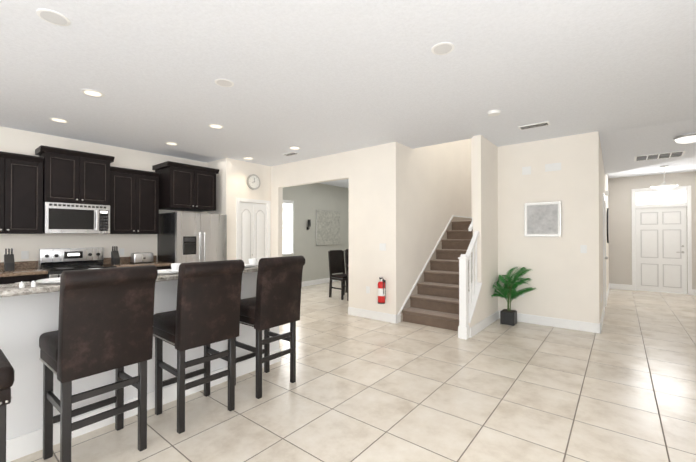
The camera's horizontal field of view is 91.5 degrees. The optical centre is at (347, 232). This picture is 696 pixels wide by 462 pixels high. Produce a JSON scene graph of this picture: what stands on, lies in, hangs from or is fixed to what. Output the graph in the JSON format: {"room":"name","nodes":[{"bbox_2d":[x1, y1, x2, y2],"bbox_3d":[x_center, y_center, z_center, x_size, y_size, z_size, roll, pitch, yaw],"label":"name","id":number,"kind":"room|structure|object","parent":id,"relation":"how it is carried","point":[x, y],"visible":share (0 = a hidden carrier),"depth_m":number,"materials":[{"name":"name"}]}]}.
{"room":"open-plan kitchen","nodes":[
{"label":"open-plan kitchen","id":0,"kind":"room"},
{"bbox_2d":[0,126,695,328],"bbox_3d":[0.212,-1.386,4.420,8.370,5.600,15.240,0,-1,39],"label":"wall","id":1,"kind":"structure","parent":0,"point":[404,203],"depth_m":5.56,"materials":[{"name":"beige paint"}]},
{"bbox_2d":[0,151,11,232],"bbox_3d":[-4.670,-0.511,4.319,0.326,1.050,0.500,0,-1,39],"label":"upper cabinet","id":2,"kind":"object","parent":1,"relation":"attached to","point":[5,158],"depth_m":4.38,"materials":[{"name":"black wood"}]},
{"bbox_2d":[21,251,28,258],"bbox_3d":[-4.527,0.317,4.750,0.010,0.115,0.075,0,-1,39],"label":"outlet","id":3,"kind":"object","parent":1,"relation":"attached to","point":[24,254],"visible":1,"depth_m":4.75,"materials":[{"name":"white plastic"}]},
{"bbox_2d":[12,153,43,232],"bbox_3d":[-4.452,-0.509,4.590,0.326,1.050,0.435,0,-1,39],"label":"upper cabinet","id":4,"kind":"object","parent":1,"relation":"attached to","point":[27,170],"depth_m":4.53,"materials":[{"name":"black wood"}]},
{"bbox_2d":[36,145,87,203],"bbox_3d":[-4.158,-0.804,4.928,0.366,0.755,0.443,0,-1,39],"label":"upper cabinet","id":5,"kind":"object","parent":1,"relation":"attached to","point":[65,170],"depth_m":4.81,"materials":[{"name":"black wood"}]},
{"bbox_2d":[43,202,109,233],"bbox_3d":[-4.031,-0.203,5.029,0.431,0.433,0.758,0,-1,39],"label":"microwave","id":6,"kind":"object","parent":5,"relation":"attached to","point":[66,218],"visible":0.98,"depth_m":4.89,"materials":[{"name":"silver metal"}]},
{"bbox_2d":[88,153,111,204],"bbox_3d":[-3.955,-0.803,5.180,0.366,0.755,0.443,0,-1,39],"label":"upper cabinet","id":7,"kind":"object","parent":1,"relation":"attached to","point":[99,168],"depth_m":5.13,"materials":[{"name":"black wood"}]},
{"bbox_2d":[119,248,123,254],"bbox_3d":[-3.788,0.324,5.670,0.010,0.115,0.075,0,-1,39],"label":"outlet","id":8,"kind":"object","parent":1,"relation":"attached to","point":[121,251],"visible":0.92,"depth_m":5.67,"materials":[{"name":"white plastic"}]},
{"bbox_2d":[110,166,139,232],"bbox_3d":[-3.696,-0.502,5.532,0.326,1.050,0.420,0,-1,39],"label":"upper cabinet","id":9,"kind":"object","parent":1,"relation":"attached to","point":[136,200],"depth_m":5.43,"materials":[{"name":"black wood"}]},
{"bbox_2d":[140,170,159,232],"bbox_3d":[-3.509,-0.501,5.766,0.326,1.050,0.420,0,-1,39],"label":"upper cabinet","id":10,"kind":"object","parent":1,"relation":"attached to","point":[149,181],"depth_m":5.71,"materials":[{"name":"black wood"}]},
{"bbox_2d":[152,161,199,210],"bbox_3d":[-3.081,-0.806,6.085,0.596,0.775,0.480,0,-1,39],"label":"upper cabinet","id":11,"kind":"object","parent":1,"relation":"attached to","point":[179,182],"depth_m":5.89,"materials":[{"name":"black wood"}]},
{"bbox_2d":[188,166,215,211],"bbox_3d":[-2.856,-0.804,6.366,0.596,0.775,0.480,0,-1,39],"label":"upper cabinet","id":12,"kind":"object","parent":1,"relation":"attached to","point":[207,176],"depth_m":6.24,"materials":[{"name":"black wood"}]},
{"bbox_2d":[247,174,259,189],"bbox_3d":[-1.915,-1.028,6.882,0.044,0.310,0.310,0,-1,39],"label":"wall clock","id":13,"kind":"object","parent":1,"relation":"attached to","point":[253,181],"visible":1,"depth_m":6.86,"materials":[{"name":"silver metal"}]},
{"bbox_2d":[240,202,266,263],"bbox_3d":[-1.929,0.410,6.915,0.080,2.022,0.668,0,-1,39],"label":"pantry door","id":14,"kind":"structure","parent":1,"relation":"in","point":[253,230],"depth_m":6.92,"materials":[{"name":"white wood"}]},
{"bbox_2d":[236,198,270,259],"bbox_3d":[-1.915,0.378,6.903,0.028,2.110,0.820,0,-1,39],"label":"door frame","id":15,"kind":"structure","parent":1,"relation":"attached to","point":[238,200],"depth_m":6.74,"materials":[{"name":"white wood"}]},
{"bbox_2d":[283,200,293,254],"bbox_3d":[-1.735,-0.135,8.520,0.170,1.400,0.930,0,-1,39],"label":"dining room window","id":16,"kind":"structure","parent":1,"relation":"in","point":[288,227],"depth_m":8.76,"materials":[{"name":"white glass"}]},
{"bbox_2d":[307,220,310,229],"bbox_3d":[-1.061,-0.211,9.179,0.114,0.280,0.090,0,-1,39],"label":"sconce","id":17,"kind":"object","parent":1,"relation":"attached to","point":[309,225],"visible":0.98,"depth_m":9.15,"materials":[{"name":"black plastic"}]},
{"bbox_2d":[301,278,337,286],"bbox_3d":[-0.842,1.384,9.519,0.016,0.135,4.335,0,-1,39],"label":"baseboard","id":18,"kind":"structure","parent":1,"relation":"attached to","point":[326,280],"depth_m":9.46,"materials":[{"name":"white wood"}]},
{"bbox_2d":[316,209,339,245],"bbox_3d":[-0.561,-0.141,9.860,0.038,1.010,1.030,0,-1,39],"label":"framed picture","id":19,"kind":"object","parent":1,"relation":"attached to","point":[327,227],"visible":1,"depth_m":9.79,"materials":[{"name":"silver metal"}]},
{"bbox_2d":[348,307,397,323],"bbox_3d":[0.383,1.356,5.595,0.969,0.135,0.020,0,-1,39],"label":"baseboard","id":20,"kind":"structure","parent":1,"relation":"attached to","point":[375,315],"depth_m":5.55,"materials":[{"name":"white wood"}]},
{"bbox_2d":[378,277,385,303],"bbox_3d":[0.536,0.912,5.396,0.120,0.420,0.134,0,-1,39],"label":"fire extinguisher","id":21,"kind":"object","parent":1,"relation":"attached to","point":[381,291],"visible":0.98,"depth_m":5.34,"materials":[{"name":"red metal"}]},
{"bbox_2d":[380,243,385,250],"bbox_3d":[0.558,0.232,5.463,0.120,0.115,0.011,0,-1,39],"label":"light switch","id":22,"kind":"object","parent":1,"relation":"attached to","point":[382,246],"visible":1,"depth_m":5.45,"materials":[{"name":"white plastic"}]},
{"bbox_2d":[470,310,498,337],"bbox_3d":[2.058,1.352,5.066,0.016,0.135,1.330,0,-1,39],"label":"baseboard","id":23,"kind":"structure","parent":1,"relation":"attached to","point":[475,329],"depth_m":4.96,"materials":[{"name":"white wood"}]},
{"bbox_2d":[522,166,530,174],"bbox_3d":[2.824,-0.979,5.354,0.125,0.125,0.007,0,-1,39],"label":"thermostat","id":24,"kind":"object","parent":1,"relation":"attached to","point":[526,170],"visible":1,"depth_m":5.35,"materials":[{"name":"white plastic"}]},
{"bbox_2d":[524,201,560,236],"bbox_3d":[2.983,-0.202,5.202,0.493,0.525,0.034,0,-1,39],"label":"framed picture","id":25,"kind":"object","parent":1,"relation":"attached to","point":[542,219],"visible":0.96,"depth_m":5.18,"materials":[{"name":"silver metal"}]},
{"bbox_2d":[499,311,598,332],"bbox_3d":[3.005,1.353,5.187,1.340,0.135,0.016,0,-1,39],"label":"baseboard","id":26,"kind":"structure","parent":1,"relation":"attached to","point":[524,318],"depth_m":5.06,"materials":[{"name":"white wood"}]},
{"bbox_2d":[545,163,560,171],"bbox_3d":[3.104,-0.990,5.129,0.210,0.115,0.007,0,-1,39],"label":"door chime","id":27,"kind":"object","parent":1,"relation":"attached to","point":[553,167],"visible":1,"depth_m":5.12,"materials":[{"name":"white plastic"}]},
{"bbox_2d":[580,245,586,252],"bbox_3d":[3.396,0.238,4.884,0.075,0.115,0.011,0,-1,39],"label":"light switch","id":28,"kind":"object","parent":1,"relation":"attached to","point":[583,248],"visible":1,"depth_m":4.88,"materials":[{"name":"white plastic"}]},
{"bbox_2d":[599,307,604,333],"bbox_3d":[3.982,1.354,5.306,0.016,0.135,1.426,0,-1,39],"label":"baseboard","id":29,"kind":"structure","parent":1,"relation":"attached to","point":[603,312],"depth_m":5.15,"materials":[{"name":"white wood"}]},
{"bbox_2d":[603,193,605,306],"bbox_3d":[4.730,0.373,6.243,0.018,2.110,0.960,0,-1,39],"label":"door frame","id":30,"kind":"structure","parent":1,"relation":"attached to","point":[604,198],"depth_m":5.87,"materials":[{"name":"white wood"}]},
{"bbox_2d":[607,208,608,242],"bbox_3d":[5.921,-0.161,7.715,0.033,0.800,0.800,0,-1,39],"label":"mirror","id":31,"kind":"object","parent":1,"relation":"attached to","point":[607,225],"visible":1,"depth_m":7.45,"materials":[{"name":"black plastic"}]},
{"bbox_2d":[606,283,609,304],"bbox_3d":[5.894,1.371,7.687,0.016,0.135,2.760,0,-1,39],"label":"baseboard","id":32,"kind":"structure","parent":1,"relation":"attached to","point":[609,283],"depth_m":7.36,"materials":[{"name":"white wood"}]},
{"bbox_2d":[610,283,631,289],"bbox_3d":[6.934,1.378,8.612,0.440,0.135,0.016,0,-1,39],"label":"baseboard","id":33,"kind":"structure","parent":1,"relation":"attached to","point":[612,286],"depth_m":8.60,"materials":[{"name":"white wood"}]},
{"bbox_2d":[635,207,686,293],"bbox_3d":[7.536,0.414,8.171,0.908,2.032,0.100,0,-1,39],"label":"front door","id":34,"kind":"structure","parent":1,"relation":"in","point":[661,249],"depth_m":8.16,"materials":[{"name":"white wood"}]},
{"bbox_2d":[635,189,686,204],"bbox_3d":[7.539,-0.848,8.184,0.920,0.340,0.050,0,-1,39],"label":"transom","id":35,"kind":"object","parent":1,"relation":"attached to","point":[676,196],"visible":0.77,"depth_m":8.18,"materials":[{"name":"white glass"}]},
{"bbox_2d":[631,185,691,294],"bbox_3d":[7.537,0.177,8.174,1.060,2.530,0.078,0,-1,39],"label":"door frame","id":36,"kind":"structure","parent":1,"relation":"attached to","point":[634,206],"depth_m":7.98,"materials":[{"name":"white wood"}]},
{"bbox_2d":[0,0,695,187],"bbox_3d":[0.212,-2.861,4.431,8.370,2.850,15.240,0,-1,39],"label":"ceiling","id":37,"kind":"structure","parent":0,"point":[314,78],"depth_m":3.06,"materials":[{"name":"white paint"}]},
{"bbox_2d":[36,9,70,25],"bbox_3d":[-1.984,-1.448,2.285,0.176,0.006,0.176,0,-1,39],"label":"recessed light","id":38,"kind":"object","parent":37,"relation":"in","point":[52,17],"visible":1,"depth_m":2.28,"materials":[{"name":"white plastic"}]},
{"bbox_2d":[49,117,68,122],"bbox_3d":[-3.686,-1.433,4.325,0.196,0.006,0.196,0,-1,39],"label":"recessed light","id":39,"kind":"object","parent":37,"relation":"in","point":[60,120],"visible":0.98,"depth_m":4.32,"materials":[{"name":"beige"}]},
{"bbox_2d":[81,89,104,96],"bbox_3d":[-2.636,-1.439,3.501,0.196,0.006,0.196,0,-1,39],"label":"recessed light","id":40,"kind":"object","parent":37,"relation":"in","point":[93,93],"visible":0.98,"depth_m":3.50,"materials":[{"name":"beige"}]},
{"bbox_2d":[165,142,178,144],"bbox_3d":[-2.821,-1.425,5.426,0.196,0.006,0.196,0,-1,39],"label":"recessed light","id":41,"kind":"object","parent":37,"relation":"in","point":[171,143],"visible":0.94,"depth_m":5.41,"materials":[{"name":"beige"}]},
{"bbox_2d":[208,124,223,128],"bbox_3d":[-1.777,-1.431,4.562,0.196,0.006,0.196,0,-1,39],"label":"recessed light","id":42,"kind":"object","parent":37,"relation":"in","point":[217,126],"visible":0.94,"depth_m":4.56,"materials":[{"name":"beige"}]},
{"bbox_2d":[215,79,233,86],"bbox_3d":[-1.191,-1.441,3.264,0.176,0.006,0.176,0,-1,39],"label":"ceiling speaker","id":43,"kind":"object","parent":37,"relation":"in","point":[224,82],"visible":1,"depth_m":3.25},
{"bbox_2d":[282,152,299,155],"bbox_3d":[-1.029,-1.416,6.109,0.300,0.012,0.160,0,-1,39],"label":"ceiling vent","id":44,"kind":"object","parent":37,"relation":"in","point":[290,153],"visible":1,"depth_m":6.08,"materials":[{"name":"white metal"}]},
{"bbox_2d":[289,146,300,149],"bbox_3d":[-0.895,-1.423,5.701,0.196,0.006,0.196,0,-1,39],"label":"recessed light","id":45,"kind":"object","parent":37,"relation":"in","point":[294,147],"visible":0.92,"depth_m":5.66,"materials":[{"name":"beige"}]},
{"bbox_2d":[431,42,453,54],"bbox_3d":[0.746,-1.445,2.665,0.176,0.006,0.176,0,-1,39],"label":"recessed light","id":46,"kind":"object","parent":37,"relation":"in","point":[442,48],"visible":1,"depth_m":2.65,"materials":[{"name":"white plastic"}]},
{"bbox_2d":[488,109,500,115],"bbox_3d":[1.738,-1.421,4.029,0.144,0.034,0.144,0,-1,39],"label":"smoke detector","id":47,"kind":"object","parent":37,"relation":"attached to","point":[495,112],"visible":1,"depth_m":4.00,"materials":[{"name":"white plastic"}]},
{"bbox_2d":[518,121,549,129],"bbox_3d":[2.487,-1.428,4.531,0.360,0.012,0.160,0,-1,39],"label":"ceiling vent","id":48,"kind":"object","parent":37,"relation":"in","point":[540,124],"visible":1,"depth_m":4.50,"materials":[{"name":"white metal"}]},
{"bbox_2d":[651,165,677,191],"bbox_3d":[6.725,-1.140,7.205,0.436,0.550,0.436,0,-1,39],"label":"pendant light","id":49,"kind":"object","parent":37,"relation":"hanging from","point":[664,187],"visible":1,"depth_m":7.15,"materials":[{"name":"white glass"}]},
{"bbox_2d":[10,281,695,461],"bbox_3d":[0.212,1.464,4.399,8.370,0.100,15.240,0,-1,39],"label":"floor","id":50,"kind":"structure","parent":0,"point":[621,387],"depth_m":2.85,"materials":[{"name":"tile"}]},
{"bbox_2d":[0,349,14,461],"bbox_3d":[-1.905,0.797,1.503,0.472,1.192,0.561,0,-1,39],"label":"bar stool","id":51,"kind":"object","parent":50,"relation":"on","point":[7,371],"visible":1,"depth_m":1.56,"materials":[{"name":"brown leather"}]},
{"bbox_2d":[39,247,116,278],"bbox_3d":[-3.914,0.826,4.927,0.732,1.185,0.762,0,-1,39],"label":"range","id":52,"kind":"object","parent":50,"relation":"on","point":[55,262],"visible":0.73,"depth_m":5.01,"materials":[{"name":"silver metal"}]},
{"bbox_2d":[0,256,171,284],"bbox_3d":[-4.454,0.906,4.317,0.652,1.015,4.023,0,-1,39],"label":"countertop","id":53,"kind":"structure","parent":50,"relation":"on","point":[22,272],"depth_m":4.56,"materials":[{"name":"brown stone"}]},
{"bbox_2d":[4,248,14,270],"bbox_3d":[-4.480,0.357,4.481,0.120,0.290,0.090,0,-1,39],"label":"knife block","id":54,"kind":"object","parent":53,"relation":"on","point":[9,263],"visible":1,"depth_m":4.46,"materials":[{"name":"black plastic"}]},
{"bbox_2d":[111,246,119,264],"bbox_3d":[-3.723,0.364,5.425,0.120,0.290,0.090,0,-1,39],"label":"knife block","id":55,"kind":"object","parent":53,"relation":"on","point":[115,258],"visible":0.98,"depth_m":5.41,"materials":[{"name":"black plastic"}]},
{"bbox_2d":[130,252,153,263],"bbox_3d":[-3.445,0.424,5.676,0.193,0.174,0.304,0,-1,39],"label":"toaster","id":56,"kind":"object","parent":53,"relation":"on","point":[143,257],"visible":1,"depth_m":5.60,"materials":[{"name":"silver metal"}]},
{"bbox_2d":[39,265,157,461],"bbox_3d":[-1.564,0.802,2.123,0.572,1.192,0.482,0,-1,39],"label":"bar stool","id":57,"kind":"object","parent":50,"relation":"on","point":[106,317],"visible":1,"depth_m":1.99,"materials":[{"name":"brown leather"}]},
{"bbox_2d":[0,265,280,461],"bbox_3d":[-2.179,0.865,2.392,1.040,1.070,3.950,0,-1,39],"label":"kitchen island","id":58,"kind":"object","parent":50,"relation":"on","point":[29,315],"depth_m":2.23,"materials":[{"name":"white paint"}]},
{"bbox_2d":[19,281,24,287],"bbox_3d":[-1.929,0.308,2.004,0.023,0.036,0.023,0,0,24],"label":"salt","id":59,"kind":"object","parent":58,"relation":"on","point":[21,284],"depth_m":2.00,"materials":[{"name":"white ceramic"}]},
{"bbox_2d":[31,281,35,286],"bbox_3d":[-1.890,0.308,2.037,0.023,0.036,0.023,0,0,24],"label":"salt","id":60,"kind":"object","parent":58,"relation":"on","point":[33,283],"depth_m":2.03,"materials":[{"name":"white ceramic"}]},
{"bbox_2d":[36,268,98,283],"bbox_3d":[-1.846,0.290,2.284,0.270,0.075,0.380,0,-1,39],"label":"place setting","id":61,"kind":"object","parent":58,"relation":"on","point":[52,281],"visible":0.17,"depth_m":2.22,"materials":[{"name":"white ceramic"}]},
{"bbox_2d":[157,263,180,273],"bbox_3d":[-1.461,0.294,2.763,0.270,0.075,0.270,0,-1,39],"label":"place setting","id":62,"kind":"object","parent":58,"relation":"on","point":[174,269],"visible":0.58,"depth_m":2.77,"materials":[{"name":"white ceramic"}]},
{"bbox_2d":[245,258,257,267],"bbox_3d":[-1.010,0.298,3.325,0.270,0.075,0.330,0,-1,39],"label":"place setting","id":63,"kind":"object","parent":58,"relation":"on","point":[253,262],"visible":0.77,"depth_m":3.36,"materials":[{"name":"white ceramic"}]},
{"bbox_2d":[157,212,226,262],"bbox_3d":[-2.819,0.545,6.192,0.826,1.765,0.920,0,-1,39],"label":"refrigerator","id":64,"kind":"object","parent":50,"relation":"on","point":[183,237],"visible":0.62,"depth_m":5.90,"materials":[{"name":"silver metal"}]},
{"bbox_2d":[153,259,244,433],"bbox_3d":[-1.161,0.805,2.626,0.568,1.192,0.478,0,-1,39],"label":"bar stool","id":65,"kind":"object","parent":50,"relation":"on","point":[206,313],"visible":0.98,"depth_m":2.48,"materials":[{"name":"brown leather"}]},
{"bbox_2d":[235,255,304,398],"bbox_3d":[-0.755,0.809,3.124,0.568,1.192,0.478,0,-1,39],"label":"bar stool","id":66,"kind":"object","parent":50,"relation":"on","point":[275,301],"visible":0.81,"depth_m":2.96,"materials":[{"name":"brown leather"}]},
{"bbox_2d":[328,250,346,299],"bbox_3d":[-0.120,0.918,7.546,0.440,1.040,0.482,0,-1,-43],"label":"dining chair","id":67,"kind":"object","parent":50,"relation":"on","point":[336,262],"visible":0.81,"depth_m":7.58,"materials":[{"name":"brown wood"}]},
{"bbox_2d":[344,249,348,292],"bbox_3d":[0.237,0.922,8.166,0.482,1.040,0.440,0,-1,39],"label":"dining chair","id":68,"kind":"object","parent":50,"relation":"on","point":[346,251],"visible":0.02,"depth_m":8.13,"materials":[{"name":"brown wood"}]},
{"bbox_2d":[345,264,348,300],"bbox_3d":[0.854,1.055,7.542,0.900,0.765,1.800,0,-1,39],"label":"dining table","id":69,"kind":"object","parent":50,"relation":"on","point":[346,265],"visible":0.06,"depth_m":7.11,"materials":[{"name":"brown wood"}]},
{"bbox_2d":[398,215,481,339],"bbox_3d":[2.245,0.034,6.236,1.170,2.789,3.598,0,-1,39],"label":"staircase","id":70,"kind":"structure","parent":50,"relation":"on","point":[445,291],"depth_m":5.45,"materials":[{"name":"carpet"}]},
{"bbox_2d":[491,267,535,325],"bbox_3d":[2.537,0.976,5.160,0.588,0.888,0.589,0,-1,39],"label":"potted palm","id":71,"kind":"object","parent":50,"relation":"on","point":[508,292],"visible":1,"depth_m":5.24,"materials":[{"name":"green plant"}]},
{"bbox_2d":[599,119,695,174],"bbox_3d":[5.067,-1.303,5.331,1.696,0.249,2.500,0,-1,39],"label":"ceiling","id":72,"kind":"structure","parent":0,"point":[621,149],"depth_m":5.20,"materials":[{"name":"white paint"}]},
{"bbox_2d":[634,150,685,160],"bbox_3d":[5.146,-1.267,5.613,0.610,0.041,0.299,0,-1,39],"label":"ceiling vent","id":73,"kind":"object","parent":72,"relation":"in","point":[659,155],"visible":0.98,"depth_m":5.58,"materials":[{"name":"white metal"}]},
{"bbox_2d":[674,133,695,143],"bbox_3d":[4.827,-1.335,4.793,0.320,0.130,0.320,0,-1,39],"label":"light","id":74,"kind":"object","parent":72,"relation":"attached to","point":[687,138],"visible":0.88,"depth_m":4.74,"materials":[{"name":"silver metal"}]}
]}

